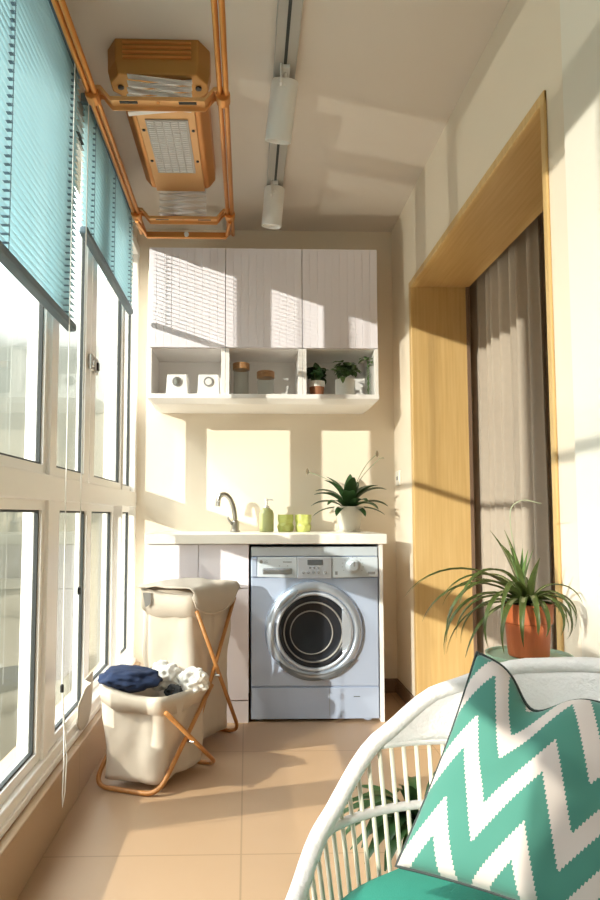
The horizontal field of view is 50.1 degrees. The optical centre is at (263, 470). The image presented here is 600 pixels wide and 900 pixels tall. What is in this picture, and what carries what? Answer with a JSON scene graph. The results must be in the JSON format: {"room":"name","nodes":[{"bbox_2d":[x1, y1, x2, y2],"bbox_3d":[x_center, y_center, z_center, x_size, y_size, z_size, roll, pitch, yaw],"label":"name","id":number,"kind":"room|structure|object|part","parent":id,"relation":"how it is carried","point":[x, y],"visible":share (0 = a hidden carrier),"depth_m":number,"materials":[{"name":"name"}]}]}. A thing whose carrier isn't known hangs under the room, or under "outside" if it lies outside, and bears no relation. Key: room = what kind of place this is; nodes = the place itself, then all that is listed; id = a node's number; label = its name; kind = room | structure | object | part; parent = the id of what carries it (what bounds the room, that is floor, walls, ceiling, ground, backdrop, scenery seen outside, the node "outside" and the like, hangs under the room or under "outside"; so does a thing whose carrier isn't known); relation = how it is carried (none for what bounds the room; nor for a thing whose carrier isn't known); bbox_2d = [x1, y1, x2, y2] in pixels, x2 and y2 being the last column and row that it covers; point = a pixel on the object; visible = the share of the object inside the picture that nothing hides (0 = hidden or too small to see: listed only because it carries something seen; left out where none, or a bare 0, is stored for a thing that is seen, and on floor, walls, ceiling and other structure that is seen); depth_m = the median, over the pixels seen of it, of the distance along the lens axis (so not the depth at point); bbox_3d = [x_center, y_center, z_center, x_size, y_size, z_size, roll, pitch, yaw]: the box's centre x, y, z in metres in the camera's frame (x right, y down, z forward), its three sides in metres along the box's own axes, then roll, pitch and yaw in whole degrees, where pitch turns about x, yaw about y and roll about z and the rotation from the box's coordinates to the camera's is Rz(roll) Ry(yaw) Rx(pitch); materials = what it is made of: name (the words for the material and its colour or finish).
{"room":"sunroom","nodes":[
{"label":"sunroom","id":0,"kind":"room"},
{"bbox_2d":[0,662,139,899],"bbox_3d":[-0.731,0.993,1.526,0.222,0.172,3.920,0,-4,-1],"label":"wall","id":1,"kind":"structure","parent":0,"point":[26,841],"depth_m":1.89,"materials":[{"name":"beige paint"}]},
{"bbox_2d":[74,79,136,239],"bbox_3d":[-0.746,-0.248,1.186,0.170,2.600,4.770,0,-4,-1],"label":"wall","id":2,"kind":"structure","parent":0,"point":[81,90],"depth_m":2.88,"materials":[{"name":"beige paint"}]},
{"bbox_2d":[0,95,139,838],"bbox_3d":[-0.690,-0.249,1.613,0.103,2.316,3.918,0,-4,-1],"label":"window","id":3,"kind":"structure","parent":2,"relation":"in","point":[33,485],"depth_m":2.30,"materials":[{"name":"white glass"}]},
{"bbox_3d":[-0.682,0.440,1.275,0.035,0.800,1.420,0,-4,-1],"label":"sash","id":4,"kind":"part","parent":3,"relation":"part of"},
{"bbox_3d":[-0.682,-0.700,1.355,0.035,1.345,1.420,0,-4,-1],"label":"sash","id":5,"kind":"part","parent":3,"relation":"part of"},
{"bbox_2d":[0,0,88,807],"bbox_3d":[-0.595,-0.260,0.915,0.060,2.390,2.510,0,-4,-1],"label":"blind","id":6,"kind":"object","parent":3,"relation":"attached to","point":[39,75],"visible":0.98,"depth_m":1.78,"materials":[{"name":"blue plastic"}]},
{"bbox_3d":[-0.621,-0.951,1.554,0.029,0.865,0.012,0,-4,-1],"label":"ladder cord","id":7,"kind":"part","parent":6,"relation":"part of","materials":[{"name":"blue fabric"}]},
{"bbox_3d":[-0.605,-0.557,0.905,0.032,0.028,2.450,0,-4,-1],"label":"rail","id":8,"kind":"part","parent":6,"relation":"part of","materials":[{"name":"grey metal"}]},
{"bbox_3d":[-0.605,-1.436,0.967,0.040,0.036,2.440,0,-4,-1],"label":"head rail","id":9,"kind":"part","parent":6,"relation":"part of","materials":[{"name":"blue metal"}]},
{"bbox_3d":[-0.635,-0.915,2.073,0.029,0.865,0.012,0,-4,-1],"label":"ladder cord","id":10,"kind":"part","parent":6,"relation":"part of","materials":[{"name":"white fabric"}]},
{"bbox_3d":[-0.601,-0.166,1.994,0.009,2.352,0.031,-2,-4,26],"label":"pull cord","id":11,"kind":"part","parent":6,"relation":"part of","materials":[{"name":"white plastic"}]},
{"bbox_3d":[-0.612,-0.471,2.183,0.003,1.715,0.003,0,-4,-1],"label":"pull cord","id":12,"kind":"part","parent":6,"relation":"part of","materials":[{"name":"white plastic"}]},
{"bbox_3d":[-0.704,0.510,2.282,0.037,0.800,0.540,0,-4,-1],"label":"sash","id":13,"kind":"part","parent":3,"relation":"part of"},
{"bbox_3d":[-0.697,-0.632,2.322,0.035,1.345,0.460,0,-4,-1],"label":"sash","id":14,"kind":"part","parent":3,"relation":"part of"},
{"bbox_3d":[-0.748,0.549,2.835,0.035,0.800,0.570,0,-4,-1],"label":"sash","id":15,"kind":"part","parent":3,"relation":"part of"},
{"bbox_3d":[-0.711,-0.593,2.878,0.035,1.345,0.635,0,-4,-1],"label":"sash","id":16,"kind":"part","parent":3,"relation":"part of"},
{"bbox_2d":[79,93,133,313],"bbox_3d":[-0.652,-1.068,2.745,0.040,0.523,0.930,0,-4,-1],"label":"blind","id":17,"kind":"object","parent":3,"relation":"attached to","point":[109,241],"visible":0.91,"depth_m":2.60,"materials":[{"name":"blue plastic"}]},
{"bbox_3d":[-0.642,-1.089,2.386,0.029,0.475,0.012,0,-4,-1],"label":"ladder cord","id":18,"kind":"part","parent":17,"relation":"part of","materials":[{"name":"fabric"}]},
{"bbox_3d":[-0.652,-1.310,2.762,0.040,0.036,0.920,0,-4,-1],"label":"head rail","id":19,"kind":"part","parent":17,"relation":"part of","materials":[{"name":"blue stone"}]},
{"bbox_3d":[-0.652,-0.821,2.728,0.032,0.028,0.930,0,-4,-1],"label":"rail","id":20,"kind":"part","parent":17,"relation":"part of","materials":[{"name":"grey metal"}]},
{"bbox_3d":[-0.652,-1.064,2.745,0.029,0.475,0.012,0,-4,-1],"label":"ladder cord","id":21,"kind":"part","parent":17,"relation":"part of","materials":[{"name":"fabric"}]},
{"bbox_3d":[-0.662,-1.037,3.124,0.029,0.475,0.012,0,-4,-1],"label":"ladder cord","id":22,"kind":"part","parent":17,"relation":"part of","materials":[{"name":"fabric"}]},
{"bbox_3d":[-0.744,0.582,3.307,0.032,0.800,0.344,0,-4,-1],"label":"sash","id":23,"kind":"part","parent":3,"relation":"part of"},
{"bbox_3d":[-0.744,-0.558,3.387,0.032,1.345,0.344,0,-4,-1],"label":"sash","id":24,"kind":"part","parent":3,"relation":"part of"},
{"bbox_2d":[17,693,440,899],"bbox_3d":[0.818,1.102,1.143,3.300,0.100,4.990,0,-4,-1],"label":"floor","id":25,"kind":"structure","parent":0,"point":[238,826],"depth_m":2.03,"materials":[{"name":"beige tile"}]},
{"bbox_2d":[76,666,214,795],"bbox_3d":[-0.426,0.954,2.392,0.483,0.370,0.378,0,-4,-1],"label":"laundry basket","id":26,"kind":"object","parent":25,"relation":"on","point":[151,736],"visible":0.86,"depth_m":2.28,"materials":[{"name":"beige fabric"}]},
{"bbox_2d":[98,664,162,692],"bbox_3d":[-0.489,0.763,2.340,0.249,0.089,0.188,0,-4,-1],"label":"garment","id":27,"kind":"object","parent":26,"relation":"in","point":[122,677],"visible":0.98,"depth_m":2.28,"materials":[{"name":"blue fabric"}]},
{"bbox_2d":[152,660,180,691],"bbox_3d":[-0.378,0.787,2.453,0.139,0.114,0.139,0,-4,-1],"label":"garment","id":28,"kind":"object","parent":26,"relation":"in","point":[167,671],"visible":0.61,"depth_m":2.42,"materials":[{"name":"fabric"}]},
{"bbox_2d":[164,684,182,695],"bbox_3d":[-0.333,0.816,2.355,0.064,0.054,0.054,-1,-4,16],"label":"sock","id":29,"kind":"object","parent":26,"relation":"in","point":[171,689],"visible":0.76,"depth_m":2.34,"materials":[{"name":"grey fabric"}]},
{"bbox_2d":[176,666,208,693],"bbox_3d":[-0.273,0.805,2.446,0.130,0.109,0.096,-2,-5,27],"label":"garment","id":30,"kind":"object","parent":26,"relation":"in","point":[195,678],"visible":0.88,"depth_m":2.41,"materials":[{"name":"fabric"}]},
{"bbox_2d":[136,577,239,738],"bbox_3d":[-0.326,0.818,2.777,0.300,0.695,0.387,-2,-5,29],"label":"laundry basket","id":31,"kind":"object","parent":25,"relation":"on","point":[187,621],"visible":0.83,"depth_m":2.70,"materials":[{"name":"beige fabric"}]},
{"bbox_3d":[-0.325,0.545,2.802,0.265,0.146,0.391,-3,-5,33],"label":"lid","id":32,"kind":"part","parent":31,"relation":"part of","materials":[{"name":"beige fabric"}]},
{"bbox_2d":[148,544,248,722],"bbox_3d":[-0.317,0.784,3.263,0.480,0.831,0.505,0,-4,-1],"label":"base cabinet","id":33,"kind":"object","parent":25,"relation":"on","point":[165,561],"visible":0.44,"depth_m":3.03,"materials":[{"name":"white laminate"}]},
{"bbox_3d":[-0.431,0.456,3.041,0.238,0.204,0.018,0,-4,-1],"label":"drawer","id":34,"kind":"part","parent":33,"relation":"part of","materials":[{"name":"white paint"}]},
{"bbox_3d":[-0.190,0.457,3.048,0.238,0.204,0.018,0,-4,-1],"label":"drawer","id":35,"kind":"part","parent":33,"relation":"part of","materials":[{"name":"white paint"}]},
{"bbox_3d":[-0.190,0.820,3.022,0.238,0.516,0.018,0,-4,-1],"label":"cabinet door","id":36,"kind":"part","parent":33,"relation":"part of","materials":[{"name":"white paint"}]},
{"bbox_2d":[145,531,386,543],"bbox_3d":[0.006,0.345,3.293,1.151,0.048,0.522,0,-4,-1],"label":"countertop","id":37,"kind":"structure","parent":33,"relation":"on","point":[161,537],"depth_m":3.04,"materials":[{"name":"white stone"}]},
{"bbox_2d":[215,492,239,531],"bbox_3d":[-0.189,0.221,3.393,0.136,0.211,0.054,2,-4,-24],"label":"faucet","id":38,"kind":"object","parent":37,"relation":"on","point":[235,523],"visible":1,"depth_m":3.39,"materials":[{"name":"silver metal"}]},
{"bbox_3d":[-0.196,0.197,3.399,0.118,0.162,0.025,1,-4,-16],"label":"spout","id":39,"kind":"part","parent":38,"relation":"part of","materials":[{"name":"silver metal"}]},
{"bbox_2d":[259,499,273,531],"bbox_3d":[0.015,0.240,3.423,0.078,0.177,0.078,0,-4,-1],"label":"soap dispenser","id":40,"kind":"object","parent":37,"relation":"on","point":[266,516],"visible":1,"depth_m":3.39,"materials":[{"name":"green ceramic"}]},
{"bbox_2d":[277,515,293,531],"bbox_3d":[0.117,0.283,3.428,0.090,0.092,0.090,0,-4,-1],"label":"cup","id":41,"kind":"object","parent":37,"relation":"on","point":[285,522],"visible":1,"depth_m":3.39,"materials":[{"name":"yellow ceramic"}]},
{"bbox_2d":[295,515,311,531],"bbox_3d":[0.211,0.283,3.425,0.090,0.092,0.090,0,-4,-1],"label":"cup","id":42,"kind":"object","parent":37,"relation":"on","point":[303,522],"visible":1,"depth_m":3.39,"materials":[{"name":"yellow ceramic"}]},
{"bbox_2d":[305,451,387,531],"bbox_3d":[0.445,0.109,3.394,0.449,0.435,0.248,0,-4,-1],"label":"potted plant","id":43,"kind":"object","parent":37,"relation":"on","point":[348,514],"visible":1,"depth_m":3.38,"materials":[{"name":"plant"}]},
{"bbox_2d":[333,506,364,529],"bbox_3d":[0.455,0.258,3.423,0.168,0.128,0.168,0,-4,-1],"label":"pot","id":44,"kind":"object","parent":43,"relation":"attached to","point":[349,517],"depth_m":3.36,"materials":[{"name":"ceramic"}]},
{"bbox_2d":[250,544,378,720],"bbox_3d":[0.237,0.789,3.242,0.606,0.818,0.516,0,-4,-1],"label":"washing machine","id":45,"kind":"object","parent":25,"relation":"on","point":[314,644],"visible":1,"depth_m":3.02,"materials":[{"name":"silver metal"}]},
{"bbox_3d":[-0.046,0.461,3.053,0.029,0.094,0.028,0,-4,-1],"label":"panel","id":46,"kind":"part","parent":45,"relation":"part of","materials":[{"name":"silver metal"}]},
{"bbox_3d":[0.064,0.464,3.056,0.190,0.100,0.028,0,-4,-1],"label":"detergent drawer","id":47,"kind":"part","parent":45,"relation":"part of","materials":[{"name":"silver metal"}]},
{"bbox_3d":[0.238,0.758,3.016,0.338,0.338,0.027,0,-4,-1],"label":"door glass","id":48,"kind":"part","parent":45,"relation":"part of","materials":[{"name":"black glass"}]},
{"bbox_3d":[0.238,0.758,3.017,0.464,0.464,0.038,0,-4,-1],"label":"porthole door","id":49,"kind":"part","parent":45,"relation":"part of","materials":[{"name":"silver metal"}]},
{"bbox_3d":[0.242,0.466,3.059,0.164,0.102,0.031,0,-4,-1],"label":"display panel","id":50,"kind":"part","parent":45,"relation":"part of","materials":[{"name":"grey metal"}]},
{"bbox_3d":[0.242,1.096,3.020,0.606,0.146,0.020,0,-4,-1],"label":"kick panel","id":51,"kind":"part","parent":45,"relation":"part of","materials":[{"name":"silver metal"}]},
{"bbox_3d":[0.390,0.758,3.007,0.043,0.213,0.016,0,-4,-1],"label":"handle plate","id":52,"kind":"part","parent":45,"relation":"part of","materials":[{"name":"silver metal"}]},
{"bbox_3d":[0.435,0.465,3.066,0.220,0.100,0.028,0,-4,-1],"label":"dial panel","id":53,"kind":"part","parent":45,"relation":"part of","materials":[{"name":"silver metal"}]},
{"bbox_2d":[367,544,384,721],"bbox_3d":[0.554,0.785,3.287,0.018,0.832,0.502,0,-4,-1],"label":"end panel","id":54,"kind":"object","parent":25,"relation":"on","point":[379,546],"visible":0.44,"depth_m":3.04,"materials":[{"name":"white laminate"}]},
{"bbox_2d":[343,770,435,870],"bbox_3d":[0.421,0.942,1.714,0.468,0.300,0.398,4,-5,-42],"label":"floor plant","id":55,"kind":"object","parent":25,"relation":"on","point":[412,781],"visible":0.18,"depth_m":1.66,"materials":[{"name":"green plant"}]},
{"bbox_3d":[0.428,1.019,1.745,0.176,0.150,0.176,0,-4,-1],"label":"pot","id":56,"kind":"part","parent":55,"relation":"part of","materials":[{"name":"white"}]},
{"bbox_2d":[285,657,599,899],"bbox_3d":[0.389,0.688,0.932,0.742,0.702,0.742,0,-4,-1],"label":"wicker chair","id":57,"kind":"object","parent":25,"relation":"on","point":[428,718],"visible":0.52,"depth_m":1.23,"materials":[{"name":"beige wicker"}]},
{"bbox_3d":[0.091,0.755,1.083,0.036,0.186,0.009,-3,-5,33],"label":"rod","id":58,"kind":"part","parent":57,"relation":"part of","materials":[{"name":"beige"}]},
{"bbox_3d":[0.104,0.748,1.105,0.039,0.202,0.009,-3,-5,37],"label":"rod","id":59,"kind":"part","parent":57,"relation":"part of","materials":[{"name":"beige"}]},
{"bbox_3d":[0.118,0.743,1.125,0.041,0.216,0.009,-4,-5,41],"label":"rod","id":60,"kind":"part","parent":57,"relation":"part of","materials":[{"name":"beige"}]},
{"bbox_3d":[0.135,0.738,1.144,0.009,0.229,0.043,4,-6,-44],"label":"rod","id":61,"kind":"part","parent":57,"relation":"part of","materials":[{"name":"beige"}]},
{"bbox_3d":[0.152,0.730,1.162,0.009,0.247,0.046,3,-5,-40],"label":"rod","id":62,"kind":"part","parent":57,"relation":"part of","materials":[{"name":"beige"}]},
{"bbox_3d":[0.171,0.720,1.179,0.008,0.269,0.049,3,-5,-36],"label":"rod","id":63,"kind":"part","parent":57,"relation":"part of","materials":[{"name":"beige"}]},
{"bbox_3d":[0.191,0.710,1.196,0.008,0.292,0.052,2,-5,-31],"label":"rod","id":64,"kind":"part","parent":57,"relation":"part of","materials":[{"name":"beige wicker"}]},
{"bbox_3d":[0.212,0.700,1.210,0.008,0.314,0.055,2,-4,-27],"label":"rod","id":65,"kind":"part","parent":57,"relation":"part of","materials":[{"name":"beige wicker"}]},
{"bbox_3d":[0.235,0.694,1.222,0.008,0.326,0.057,2,-4,-23],"label":"rod","id":66,"kind":"part","parent":57,"relation":"part of","materials":[{"name":"beige wicker"}]},
{"bbox_3d":[0.259,0.695,1.231,0.008,0.326,0.057,1,-4,-19],"label":"rod","id":67,"kind":"part","parent":57,"relation":"part of","materials":[{"name":"beige"}]},
{"bbox_3d":[0.283,0.696,1.238,0.008,0.326,0.057,1,-4,-14],"label":"rod","id":68,"kind":"part","parent":57,"relation":"part of","materials":[{"name":"beige"}]},
{"bbox_3d":[0.308,0.696,1.244,0.009,0.326,0.058,1,-4,-10],"label":"rod","id":69,"kind":"part","parent":57,"relation":"part of","materials":[{"name":"beige"}]},
{"bbox_2d":[341,868,506,899],"bbox_3d":[0.367,0.741,0.905,0.616,0.157,0.616,0,-4,-1],"label":"seat cushion","id":70,"kind":"object","parent":57,"relation":"on","point":[398,884],"visible":0.35,"depth_m":1.04,"materials":[{"name":"teal fabric"}]},
{"bbox_2d":[395,651,599,899],"bbox_3d":[0.438,0.477,0.995,0.421,0.320,0.221,-3,-5,32],"label":"zigzag pillow","id":71,"kind":"object","parent":70,"relation":"on","point":[509,809],"visible":1,"depth_m":0.97,"materials":[{"name":"green fabric"}]},
{"bbox_3d":[0.333,0.696,1.247,0.009,0.326,0.058,0,-4,-6],"label":"rod","id":72,"kind":"part","parent":57,"relation":"part of","materials":[{"name":"beige"}]},
{"bbox_3d":[0.358,0.696,1.249,0.009,0.326,0.058,0,-4,-1],"label":"rod","id":73,"kind":"part","parent":57,"relation":"part of","materials":[{"name":"beige"}]},
{"bbox_3d":[0.553,0.447,1.123,0.681,0.167,0.252,-4,-6,43],"label":"woven panel","id":74,"kind":"part","parent":57,"relation":"part of","materials":[{"name":"white wicker"}]},
{"bbox_2d":[485,645,573,662],"bbox_3d":[0.613,0.749,1.458,0.192,0.650,0.192,0,-4,-1],"label":"side table","id":75,"kind":"object","parent":25,"relation":"on","point":[496,652],"visible":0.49,"depth_m":1.50,"materials":[{"name":"green paint"}]},
{"bbox_2d":[407,500,581,658],"bbox_3d":[0.543,0.252,1.496,0.320,0.367,0.294,3,-5,-32],"label":"spider plant","id":76,"kind":"object","parent":75,"relation":"on","point":[527,619],"visible":0.99,"depth_m":1.45,"materials":[{"name":"green plant"}]},
{"bbox_3d":[0.613,0.369,1.484,0.114,0.122,0.114,0,-4,-1],"label":"pot","id":77,"kind":"part","parent":76,"relation":"part of","materials":[{"name":"orange ceramic"}]},
{"bbox_2d":[59,0,543,233],"bbox_3d":[0.818,-1.591,1.331,3.300,0.100,4.990,0,-4,-1],"label":"ceiling","id":78,"kind":"structure","parent":0,"point":[380,82],"depth_m":2.45,"materials":[{"name":"paint"}]},
{"bbox_2d":[51,0,234,238],"bbox_3d":[-0.358,-1.350,2.236,0.487,0.255,1.990,0,-4,-1],"label":"drying rack","id":79,"kind":"object","parent":78,"relation":"attached to","point":[163,85],"visible":1,"depth_m":2.27,"materials":[{"name":"orange metal"}]},
{"bbox_3d":[-0.361,-1.252,2.231,0.220,0.028,0.020,0,-4,-1],"label":"scissor arm","id":80,"kind":"part","parent":79,"relation":"part of","materials":[{"name":"white metal"}]},
{"bbox_3d":[-0.360,-1.302,2.211,0.220,0.028,0.020,0,-4,-1],"label":"scissor arm","id":81,"kind":"part","parent":79,"relation":"part of","materials":[{"name":"white metal"}]},
{"bbox_3d":[-0.360,-1.350,2.214,0.220,0.028,0.020,0,-4,-1],"label":"scissor arm","id":82,"kind":"part","parent":79,"relation":"part of","materials":[{"name":"white metal"}]},
{"bbox_3d":[-0.360,-1.326,2.212,0.220,0.028,0.020,0,-4,-1],"label":"scissor arm","id":83,"kind":"part","parent":79,"relation":"part of","materials":[{"name":"white metal"}]},
{"bbox_2d":[108,38,210,96],"bbox_3d":[-0.369,-1.415,2.264,0.359,0.120,0.153,0,-4,-1],"label":"hood","id":84,"kind":"object","parent":79,"relation":"attached to","point":[156,61],"depth_m":2.20,"materials":[{"name":"plastic"}]},
{"bbox_3d":[-0.361,-1.348,2.238,0.220,0.028,0.020,0,-4,-1],"label":"scissor arm","id":85,"kind":"part","parent":79,"relation":"part of","materials":[{"name":"white metal"}]},
{"bbox_3d":[-0.361,-1.324,2.236,0.220,0.028,0.020,0,-4,-1],"label":"scissor arm","id":86,"kind":"part","parent":79,"relation":"part of","materials":[{"name":"white metal"}]},
{"bbox_3d":[-0.380,-1.339,2.686,0.225,0.011,0.650,0,-4,-1],"label":"panel","id":87,"kind":"part","parent":79,"relation":"part of","materials":[{"name":"orange metal"}]},
{"bbox_2d":[145,119,195,172],"bbox_3d":[-0.379,-1.334,2.651,0.165,0.006,0.380,0,-4,-1],"label":"grille","id":88,"kind":"object","parent":79,"relation":"attached to","point":[171,143],"depth_m":2.62,"materials":[{"name":"white metal"}]},
{"bbox_3d":[-0.361,-1.300,2.234,0.220,0.028,0.020,0,-4,-1],"label":"scissor arm","id":89,"kind":"part","parent":79,"relation":"part of","materials":[{"name":"white metal"}]},
{"bbox_3d":[-0.382,-1.198,3.015,0.220,0.028,0.020,0,-4,-1],"label":"scissor arm","id":90,"kind":"part","parent":79,"relation":"part of","materials":[{"name":"white metal"}]},
{"bbox_3d":[-0.382,-1.287,3.021,0.220,0.028,0.020,0,-4,-1],"label":"scissor arm","id":91,"kind":"part","parent":79,"relation":"part of","materials":[{"name":"white metal"}]},
{"bbox_3d":[-0.382,-1.258,3.019,0.220,0.028,0.020,0,-4,-1],"label":"scissor arm","id":92,"kind":"part","parent":79,"relation":"part of","materials":[{"name":"white metal"}]},
{"bbox_3d":[-0.382,-1.228,3.017,0.220,0.028,0.020,0,-4,-1],"label":"scissor arm","id":93,"kind":"part","parent":79,"relation":"part of","materials":[{"name":"white metal"}]},
{"bbox_3d":[-0.382,-1.316,3.047,0.220,0.028,0.020,0,-4,-1],"label":"scissor arm","id":94,"kind":"part","parent":79,"relation":"part of","materials":[{"name":"white metal"}]},
{"bbox_3d":[-0.382,-1.286,3.045,0.220,0.028,0.020,0,-4,-1],"label":"scissor arm","id":95,"kind":"part","parent":79,"relation":"part of","materials":[{"name":"white metal"}]},
{"bbox_3d":[-0.382,-1.256,3.043,0.220,0.028,0.020,0,-4,-1],"label":"scissor arm","id":96,"kind":"part","parent":79,"relation":"part of","materials":[{"name":"white metal"}]},
{"bbox_3d":[-0.382,-1.226,3.041,0.220,0.028,0.020,0,-4,-1],"label":"scissor arm","id":97,"kind":"part","parent":79,"relation":"part of","materials":[{"name":"white metal"}]},
{"bbox_3d":[-0.382,-1.317,3.023,0.220,0.028,0.020,0,-4,-1],"label":"scissor arm","id":98,"kind":"part","parent":79,"relation":"part of","materials":[{"name":"white metal"}]},
{"bbox_2d":[267,0,302,186],"bbox_3d":[0.079,-1.466,2.195,0.080,0.028,2.170,0,-4,-1],"label":"track","id":99,"kind":"object","parent":78,"relation":"attached to","point":[289,12],"visible":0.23,"depth_m":2.21,"materials":[{"name":"grey metal"}]},
{"bbox_2d":[262,180,284,228],"bbox_3d":[0.048,-1.289,3.134,0.098,0.199,0.141,2,-4,-25],"label":"track spotlight","id":100,"kind":"object","parent":99,"relation":"attached to","point":[273,202],"visible":1,"depth_m":3.10,"materials":[{"name":"white paint"}]},
{"bbox_2d":[265,63,297,144],"bbox_3d":[0.068,-1.327,2.358,0.103,0.229,0.178,2,-4,-23],"label":"track spotlight","id":101,"kind":"object","parent":99,"relation":"attached to","point":[283,94],"visible":1,"depth_m":2.33,"materials":[{"name":"white paint"}]},
{"bbox_2d":[100,229,556,692],"bbox_3d":[0.755,-0.074,3.665,3.300,2.600,0.120,0,-4,-1],"label":"wall","id":102,"kind":"structure","parent":0,"point":[185,460],"depth_m":3.58,"materials":[{"name":"beige paint"}]},
{"bbox_2d":[147,247,225,393],"bbox_3d":[-0.401,-0.761,3.462,0.397,0.772,0.319,0,-4,-1],"label":"upper cabinet","id":103,"kind":"object","parent":102,"relation":"attached to","point":[187,321],"visible":0.88,"depth_m":3.32,"materials":[{"name":"white laminate"}]},
{"bbox_3d":[-0.397,-0.895,3.320,0.395,0.525,0.017,0,-4,-1],"label":"cabinet door","id":104,"kind":"part","parent":103,"relation":"part of","materials":[{"name":"white paint"}]},
{"bbox_2d":[147,393,378,413],"bbox_3d":[-0.005,-0.353,3.429,1.202,0.047,0.347,0,-4,-1],"label":"shelf board","id":105,"kind":"object","parent":102,"relation":"attached to","point":[162,402],"visible":1,"depth_m":3.29,"materials":[{"name":"white laminate"}]},
{"bbox_2d":[166,374,189,393],"bbox_3d":[-0.449,-0.438,3.358,0.115,0.112,0.120,0,-4,-1],"label":"canister","id":106,"kind":"object","parent":105,"relation":"on","point":[176,383],"visible":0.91,"depth_m":3.30,"materials":[{"name":"white ceramic"}]},
{"bbox_2d":[197,374,219,393],"bbox_3d":[-0.287,-0.438,3.362,0.115,0.112,0.120,0,-4,-1],"label":"canister","id":107,"kind":"object","parent":105,"relation":"on","point":[207,384],"visible":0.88,"depth_m":3.31,"materials":[{"name":"white ceramic"}]},
{"bbox_2d":[233,362,249,391],"bbox_3d":[-0.120,-0.473,3.389,0.090,0.186,0.090,0,-4,-1],"label":"glass jar","id":108,"kind":"object","parent":105,"relation":"on","point":[237,366],"visible":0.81,"depth_m":3.37,"materials":[{"name":"clear glass"}]},
{"bbox_3d":[-0.120,-0.548,3.394,0.090,0.035,0.090,0,-4,-1],"label":"lid","id":109,"kind":"part","parent":108,"relation":"part of","materials":[{"name":"brown wood"}]},
{"bbox_2d":[257,370,274,379],"bbox_3d":[0.010,-0.452,3.391,0.094,0.143,0.094,0,-4,-1],"label":"glass jar","id":110,"kind":"object","parent":105,"relation":"on","point":[262,374],"visible":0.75,"depth_m":3.36,"materials":[{"name":"brown glass"}]},
{"bbox_2d":[297,363,325,393],"bbox_3d":[0.269,-0.476,3.397,0.141,0.193,0.133,4,-6,-45],"label":"potted plant","id":111,"kind":"object","parent":105,"relation":"on","point":[317,375],"visible":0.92,"depth_m":3.36,"materials":[{"name":"green plant"}]},
{"bbox_3d":[0.280,-0.411,3.385,0.080,0.062,0.080,0,-4,-1],"label":"pot","id":112,"kind":"part","parent":111,"relation":"part of","materials":[{"name":"brown ceramic"}]},
{"bbox_2d":[331,360,360,393],"bbox_3d":[0.429,-0.481,3.389,0.141,0.201,0.180,-3,-5,35],"label":"potted plant","id":113,"kind":"object","parent":105,"relation":"on","point":[344,385],"visible":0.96,"depth_m":3.36,"materials":[{"name":"green plant"}]},
{"bbox_3d":[0.432,-0.429,3.391,0.104,0.098,0.104,0,-4,-1],"label":"pot","id":114,"kind":"part","parent":113,"relation":"part of","materials":[{"name":"white"}]},
{"bbox_2d":[358,356,372,393],"bbox_3d":[0.548,-0.490,3.363,0.101,0.215,0.078,-1,-4,8],"label":"plant","id":115,"kind":"object","parent":105,"relation":"on","point":[364,357],"visible":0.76,"depth_m":3.37,"materials":[{"name":"green plant"}]},
{"bbox_2d":[225,248,301,393],"bbox_3d":[-0.003,-0.761,3.472,0.396,0.772,0.319,0,-4,-1],"label":"upper cabinet","id":116,"kind":"object","parent":102,"relation":"attached to","point":[264,286],"visible":0.91,"depth_m":3.33,"materials":[{"name":"white laminate"}]},
{"bbox_3d":[0.001,-0.894,3.330,0.394,0.525,0.017,0,-4,-1],"label":"cabinet door","id":117,"kind":"part","parent":116,"relation":"part of","materials":[{"name":"white paint"}]},
{"bbox_2d":[302,249,378,394],"bbox_3d":[0.393,-0.760,3.482,0.392,0.772,0.319,0,-4,-1],"label":"upper cabinet","id":118,"kind":"object","parent":102,"relation":"attached to","point":[339,287],"visible":0.87,"depth_m":3.33,"materials":[{"name":"white laminate"}]},
{"bbox_3d":[0.397,-0.894,3.341,0.390,0.525,0.017,0,-4,-1],"label":"cabinet door","id":119,"kind":"part","parent":118,"relation":"part of","materials":[{"name":"white paint"}]},
{"bbox_2d":[384,678,397,692],"bbox_3d":[0.646,1.180,3.508,0.180,0.075,0.012,0,-4,-1],"label":"baseboard","id":120,"kind":"structure","parent":102,"relation":"attached to","point":[389,683],"depth_m":3.50,"materials":[{"name":"brown wood"}]},
{"bbox_2d":[391,0,581,696],"bbox_3d":[0.934,-0.245,1.230,0.270,2.600,4.770,0,-4,-1],"label":"wall","id":121,"kind":"structure","parent":0,"point":[521,59],"depth_m":2.16,"materials":[{"name":"beige paint"}]},
{"bbox_2d":[396,471,400,485],"bbox_3d":[0.733,0.044,3.496,0.012,0.080,0.080,0,-4,-1],"label":"wall socket","id":122,"kind":"object","parent":121,"relation":"attached to","point":[398,473],"visible":1,"depth_m":3.47,"materials":[{"name":"white plastic"}]},
{"bbox_2d":[396,679,413,703],"bbox_3d":[0.736,1.167,3.316,0.012,0.075,0.378,0,-4,-1],"label":"baseboard","id":123,"kind":"structure","parent":121,"relation":"attached to","point":[402,691],"depth_m":3.34,"materials":[{"name":"brown wood"}]},
{"bbox_2d":[408,90,563,695],"bbox_3d":[0.905,0.067,2.450,0.295,2.149,1.491,0,-4,-1],"label":"door frame","id":124,"kind":"structure","parent":121,"relation":"in","point":[513,192],"depth_m":3.12,"materials":[{"name":"brown wood"}]},
{"bbox_2d":[469,213,555,654],"bbox_3d":[1.092,-0.103,2.493,0.113,2.434,1.900,0,-4,-1],"label":"curtain","id":125,"kind":"object","parent":121,"relation":"attached to","point":[510,411],"visible":0.57,"depth_m":2.86,"materials":[{"name":"brown fabric"}]},
{"bbox_2d":[560,0,599,657],"bbox_3d":[0.809,-0.316,0.208,0.033,2.600,2.728,0,-4,-1],"label":"wall pier","id":126,"kind":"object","parent":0,"point":[579,19],"visible":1,"depth_m":1.51,"materials":[{"name":"paint"}]}
]}

